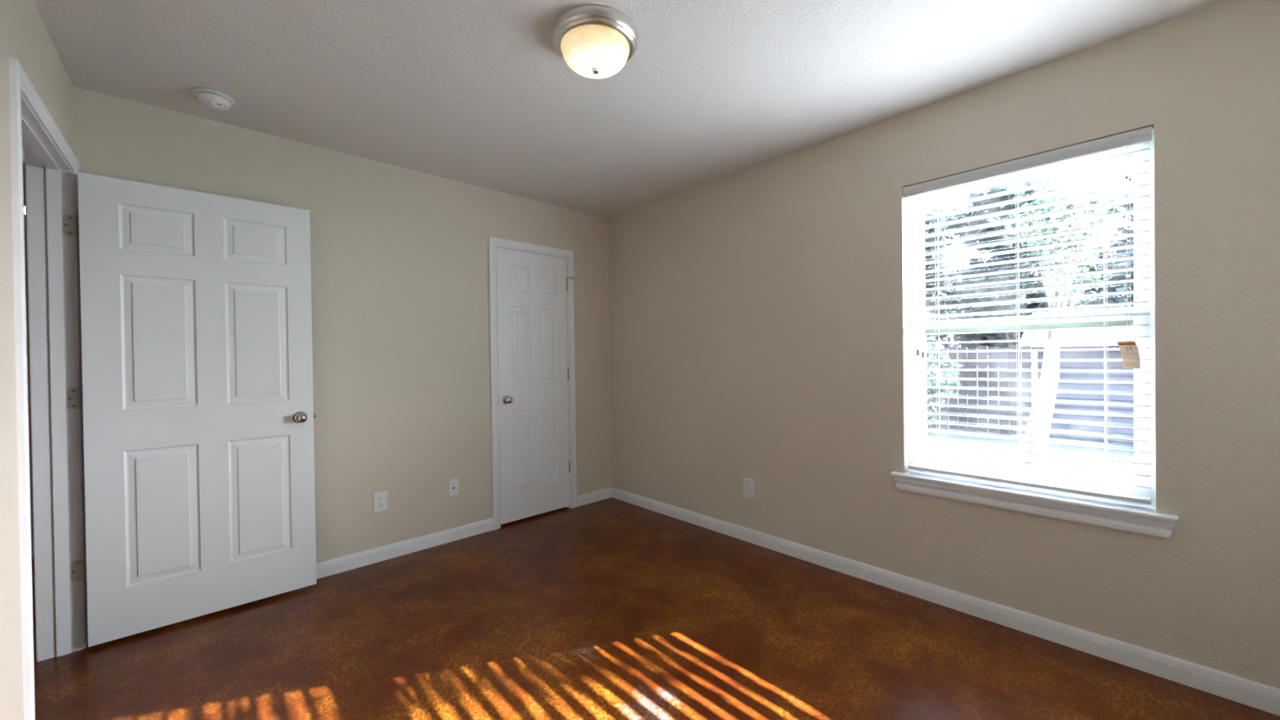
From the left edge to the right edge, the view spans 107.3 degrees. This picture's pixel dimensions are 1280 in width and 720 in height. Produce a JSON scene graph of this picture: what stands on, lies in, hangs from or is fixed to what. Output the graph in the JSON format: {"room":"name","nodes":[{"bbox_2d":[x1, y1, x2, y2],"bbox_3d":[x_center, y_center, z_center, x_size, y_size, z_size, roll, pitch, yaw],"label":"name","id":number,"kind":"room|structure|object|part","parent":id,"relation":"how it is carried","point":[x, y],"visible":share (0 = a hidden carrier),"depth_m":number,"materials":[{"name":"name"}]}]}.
{"room":"empty bedroom","nodes":[
{"label":"empty bedroom","id":0,"kind":"room"},
{"bbox_2d":[22,171,33,558],"bbox_3d":[-2.946,0.016,3.959,4.180,2.458,0.120,-1,1,-43],"label":"wall","id":1,"kind":"structure","parent":0,"point":[24,181],"depth_m":3.00,"materials":[{"name":"beige paint"}]},
{"bbox_2d":[0,0,74,719],"bbox_3d":[-1.798,0.021,1.266,0.120,2.458,5.620,-1,1,-43],"label":"wall","id":2,"kind":"structure","parent":0,"point":[24,37],"depth_m":1.33,"materials":[{"name":"beige paint"}]},
{"bbox_2d":[8,57,88,719],"bbox_3d":[-2.181,0.190,1.685,0.146,2.125,0.969,-1,1,-43],"label":"door frame","id":3,"kind":"structure","parent":2,"relation":"attached to","point":[51,168],"depth_m":1.97,"materials":[{"name":"white paint"}]},
{"bbox_3d":[-2.231,0.191,1.638,0.008,2.125,0.969,-1,1,-43],"label":"hall casing","id":4,"kind":"part","parent":3,"relation":"part of","materials":[{"name":"white paint"}]},
{"bbox_2d":[62,172,316,647],"bbox_3d":[-2.104,0.210,2.287,0.878,2.032,0.167,-1,1,-42],"label":"door","id":5,"kind":"structure","parent":2,"relation":"in","point":[196,394],"depth_m":2.24,"materials":[{"name":"white paint"}]},
{"bbox_3d":[-1.793,0.307,2.492,0.053,0.053,0.055,-1,1,-42],"label":"knob","id":6,"kind":"part","parent":5,"relation":"part of","materials":[{"name":"silver metal"}]},
{"bbox_2d":[72,86,611,563],"bbox_3d":[-1.413,0.002,3.161,3.033,2.458,0.120,-1,1,-43],"label":"wall","id":7,"kind":"structure","parent":0,"point":[399,255],"depth_m":2.95,"materials":[{"name":"beige paint"}]},
{"bbox_2d":[373,490,387,513],"bbox_3d":[-1.595,0.873,2.899,0.080,0.124,0.008,-1,1,-43],"label":"wall outlet","id":8,"kind":"object","parent":7,"relation":"attached to","point":[380,499],"visible":1,"depth_m":2.90,"materials":[{"name":"white plastic"}]},
{"bbox_2d":[377,502,383,507],"bbox_3d":[-1.593,0.893,2.897,0.034,0.028,0.002,-1,1,-43],"label":"receptacle","id":9,"kind":"object","parent":8,"relation":"attached to","point":[380,504],"depth_m":2.90,"materials":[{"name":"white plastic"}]},
{"bbox_2d":[377,496,383,501],"bbox_3d":[-1.594,0.854,2.897,0.034,0.028,0.002,-1,1,-43],"label":"receptacle","id":10,"kind":"object","parent":8,"relation":"attached to","point":[380,498],"depth_m":2.90,"materials":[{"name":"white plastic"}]},
{"bbox_2d":[448,478,458,497],"bbox_3d":[-1.269,0.868,3.205,0.068,0.116,0.008,-1,1,-43],"label":"jack plate","id":11,"kind":"object","parent":7,"relation":"attached to","point":[453,486],"visible":1,"depth_m":3.20,"materials":[{"name":"white plastic"}]},
{"bbox_2d":[315,487,611,578],"bbox_3d":[-1.352,1.188,3.122,3.033,0.086,0.012,-1,1,-43],"label":"baseboard","id":12,"kind":"structure","parent":7,"relation":"attached to","point":[332,566],"depth_m":3.02,"materials":[{"name":"white paint"}]},
{"bbox_2d":[488,235,577,529],"bbox_3d":[-0.845,0.164,3.681,0.734,2.112,0.137,-1,1,-43],"label":"door frame","id":13,"kind":"structure","parent":7,"relation":"attached to","point":[494,242],"depth_m":3.47,"materials":[{"name":"white paint"}]},
{"bbox_2d":[496,247,573,524],"bbox_3d":[-0.789,0.186,3.643,0.641,2.026,0.102,-1,1,-43],"label":"door","id":14,"kind":"structure","parent":7,"relation":"in","point":[533,372],"depth_m":3.63,"materials":[{"name":"white paint"}]},
{"bbox_3d":[-0.960,0.294,3.452,0.053,0.053,0.055,-1,1,-43],"label":"knob","id":15,"kind":"part","parent":14,"relation":"part of","materials":[{"name":"silver metal"}]},
{"bbox_2d":[22,0,1225,217],"bbox_3d":[-1.076,-1.282,1.949,4.440,0.120,5.620,-1,1,-43],"label":"ceiling","id":16,"kind":"structure","parent":0,"point":[481,93],"depth_m":2.00,"materials":[{"name":"paint"}]},
{"bbox_2d":[191,87,235,110],"bbox_3d":[-1.956,-1.186,2.163,0.146,0.053,0.146,-1,1,-43],"label":"smoke detector","id":17,"kind":"object","parent":16,"relation":"attached to","point":[210,98],"visible":1,"depth_m":2.13,"materials":[{"name":"white plastic"}]},
{"bbox_2d":[551,4,639,79],"bbox_3d":[-0.170,-1.163,1.798,0.334,0.140,0.334,-1,1,-43],"label":"ceiling light","id":18,"kind":"object","parent":16,"relation":"attached to","point":[596,42],"visible":1,"depth_m":1.71,"materials":[{"name":"white glass"}]},
{"bbox_3d":[-0.170,-1.166,1.798,0.260,0.114,0.260,-1,1,-43],"label":"lamp shade","id":19,"kind":"part","parent":18,"relation":"part of","materials":[{"name":"white glass"}]},
{"bbox_2d":[31,497,1279,719],"bbox_3d":[-1.042,1.310,1.968,4.440,0.150,5.620,-1,1,-43],"label":"floor","id":20,"kind":"structure","parent":0,"point":[611,608],"depth_m":1.97,"materials":[{"name":"concrete"}]},
{"bbox_2d":[608,0,1279,688],"bbox_3d":[0.510,-0.025,3.428,0.140,2.458,5.620,-1,1,-43],"label":"wall","id":21,"kind":"structure","parent":0,"point":[758,314],"depth_m":2.19,"materials":[{"name":"beige paint"}]},
{"bbox_2d":[742,477,754,498],"bbox_3d":[0.717,0.849,3.118,0.008,0.124,0.080,-1,1,-43],"label":"wall outlet","id":22,"kind":"object","parent":21,"relation":"attached to","point":[748,490],"visible":1,"depth_m":3.11,"materials":[{"name":"white plastic"}]},
{"bbox_2d":[611,487,1279,715],"bbox_3d":[1.027,1.159,2.790,0.012,0.086,3.750,-1,1,-43],"label":"baseboard","id":23,"kind":"structure","parent":21,"relation":"attached to","point":[1253,694],"depth_m":2.09,"materials":[{"name":"white paint"}]},
{"bbox_2d":[890,130,1178,538],"bbox_3d":[1.690,-0.111,2.137,0.176,1.558,0.982,-1,1,-43],"label":"window","id":24,"kind":"structure","parent":21,"relation":"in","point":[1131,517],"depth_m":2.00,"materials":[{"name":"white plastic"}]},
{"bbox_2d":[902,126,1151,504],"bbox_3d":[1.667,-0.163,2.118,0.083,1.442,0.862,-1,1,-43],"label":"window blind","id":25,"kind":"object","parent":24,"relation":"attached to","point":[1142,136],"visible":1,"depth_m":2.06,"materials":[{"name":"white plastic"}]},
{"bbox_3d":[1.392,-0.441,2.363,0.010,0.780,0.002,-1,1,-43],"label":"pull cord","id":26,"kind":"part","parent":25,"relation":"part of","materials":[{"name":"white fabric"}]},
{"bbox_3d":[1.410,-0.435,2.345,0.011,0.792,0.002,-1,0,-17],"label":"pull cord","id":27,"kind":"part","parent":25,"relation":"part of","materials":[{"name":"white fabric"}]},
{"bbox_3d":[1.478,-0.145,2.342,0.054,1.380,0.002,-1,1,-43],"label":"ladder cord","id":28,"kind":"part","parent":25,"relation":"part of","materials":[{"name":"white fabric"}]},
{"bbox_3d":[1.466,-0.146,2.316,0.001,1.376,0.002,-1,0,20],"label":"lift cord","id":29,"kind":"part","parent":25,"relation":"part of","materials":[{"name":"white fabric"}]},
{"bbox_3d":[1.693,-0.146,2.113,0.054,1.380,0.002,-1,1,-43],"label":"ladder cord","id":30,"kind":"part","parent":25,"relation":"part of","materials":[{"name":"white fabric"}]},
{"bbox_3d":[1.680,-0.148,2.087,0.001,1.376,0.002,-1,0,20],"label":"lift cord","id":31,"kind":"part","parent":25,"relation":"part of","materials":[{"name":"white fabric"}]},
{"bbox_3d":[1.688,0.549,2.133,0.050,0.018,0.848,-1,1,-43],"label":"rail","id":32,"kind":"part","parent":25,"relation":"part of","materials":[{"name":"white plastic"}]},
{"bbox_3d":[1.882,-0.147,1.910,0.054,1.380,0.002,-1,1,-43],"label":"ladder cord","id":33,"kind":"part","parent":25,"relation":"part of","materials":[{"name":"white fabric"}]},
{"bbox_3d":[1.869,-0.149,1.885,0.001,1.376,0.002,-1,0,20],"label":"lift cord","id":34,"kind":"part","parent":25,"relation":"part of","materials":[{"name":"white fabric"}]},
{"bbox_3d":[1.891,-0.449,1.830,0.011,0.769,0.003,-1,1,-40],"label":"tilt cord","id":35,"kind":"part","parent":25,"relation":"part of","materials":[{"name":"white fabric"}]},
{"bbox_2d":[1116,341,1140,368],"bbox_3d":[1.891,-0.020,1.825,0.009,0.106,0.063,-1,1,-43],"label":"tag","id":36,"kind":"object","parent":25,"relation":"hanging from","point":[1129,350],"visible":1,"depth_m":1.82,"materials":[{"name":"beige paper"}]},
{"bbox_3d":[1.897,-0.449,1.823,0.011,0.769,0.003,-1,1,-43],"label":"tilt cord","id":37,"kind":"part","parent":25,"relation":"part of","materials":[{"name":"white fabric"}]},
{"bbox_3d":[1.725,0.172,2.171,0.024,0.746,0.802,-1,1,-43],"label":"sash","id":38,"kind":"part","parent":24,"relation":"part of","materials":[{"name":"white plastic"}]},
{"bbox_3d":[1.734,-0.502,2.183,0.022,0.708,0.802,-1,1,-43],"label":"sash","id":39,"kind":"part","parent":24,"relation":"part of","materials":[{"name":"white plastic"}]},
{"bbox_3d":[1.678,0.589,2.123,0.118,0.018,0.982,-1,1,-43],"label":"sill","id":40,"kind":"part","parent":24,"relation":"part of","materials":[{"name":"white paint"}]},
{"label":"outside","id":41,"kind":"structure","parent":0,"visible":0},
{"bbox_2d":[927,370,1133,484],"bbox_3d":[12.695,1.223,19.707,39.859,0.200,55.000,-1,1,-43],"label":"ground","id":42,"kind":"structure","parent":41,"point":[1054,448],"depth_m":6.60,"materials":[{"name":"white"}]},
{"bbox_2d":[924,210,962,296],"bbox_3d":[7.645,-1.515,13.970,3.087,5.513,2.894,-1,0,-9],"label":"tree","id":43,"kind":"object","parent":42,"relation":"on","point":[931,266],"visible":0.06,"depth_m":13.11,"materials":[{"name":"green plant"}]},
{"bbox_2d":[926,336,964,426],"bbox_3d":[3.622,0.432,6.714,1.437,1.822,1.483,-1,0,9],"label":"shrub","id":44,"kind":"object","parent":42,"relation":"on","point":[930,383],"visible":0.08,"depth_m":6.22,"materials":[{"name":"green plant"}]},
{"bbox_2d":[924,205,1026,395],"bbox_3d":[11.178,-2.080,16.098,3.929,6.518,4.303,-1,0,-18],"label":"tree","id":45,"kind":"object","parent":42,"relation":"on","point":[957,309],"visible":0.13,"depth_m":15.95,"materials":[{"name":"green plant"}]},
{"bbox_2d":[926,345,1031,437],"bbox_3d":[2.440,0.525,11.547,0.058,1.487,11.100,-1,1,-43],"label":"wooden fence","id":46,"kind":"object","parent":42,"relation":"on","point":[1025,385],"visible":0.1,"depth_m":7.88,"materials":[{"name":"grey wood"}]},
{"bbox_3d":[2.453,0.925,11.557,0.038,0.085,11.100,-1,1,-43],"label":"rail","id":47,"kind":"part","parent":46,"relation":"part of","materials":[{"name":"white wood"}]},
{"bbox_2d":[949,180,1096,409],"bbox_3d":[9.257,-1.599,11.741,2.824,5.672,3.034,-1,1,-43],"label":"tree","id":48,"kind":"object","parent":42,"relation":"on","point":[1037,283],"visible":0.4,"depth_m":11.39,"materials":[{"name":"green plant"}]},
{"bbox_2d":[986,173,1125,465],"bbox_3d":[5.283,-0.478,5.983,1.804,3.612,1.358,-1,1,-43],"label":"young tree","id":49,"kind":"object","parent":42,"relation":"on","point":[1045,375],"visible":0.61,"depth_m":5.93,"materials":[{"name":"green plant"}]},
{"bbox_2d":[1019,306,1133,445],"bbox_3d":[9.169,0.184,6.959,2.900,2.160,5.200,-1,1,-43],"label":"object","id":50,"kind":"object","parent":42,"relation":"on","point":[1112,332],"visible":0.2,"depth_m":7.41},
{"bbox_2d":[1054,191,1133,310],"bbox_3d":[13.737,-1.931,12.865,3.849,6.203,4.244,-1,1,-43],"label":"tree","id":51,"kind":"object","parent":42,"relation":"on","point":[1119,253],"visible":0.08,"depth_m":13.09,"materials":[{"name":"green plant"}]},
{"bbox_2d":[1115,286,1133,307],"bbox_3d":[11.976,-1.255,9.380,3.407,4.952,3.286,-1,0,-2],"label":"tree","id":52,"kind":"object","parent":42,"relation":"on","point":[1121,289],"visible":0.02,"depth_m":10.59,"materials":[{"name":"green plant"}]}
]}

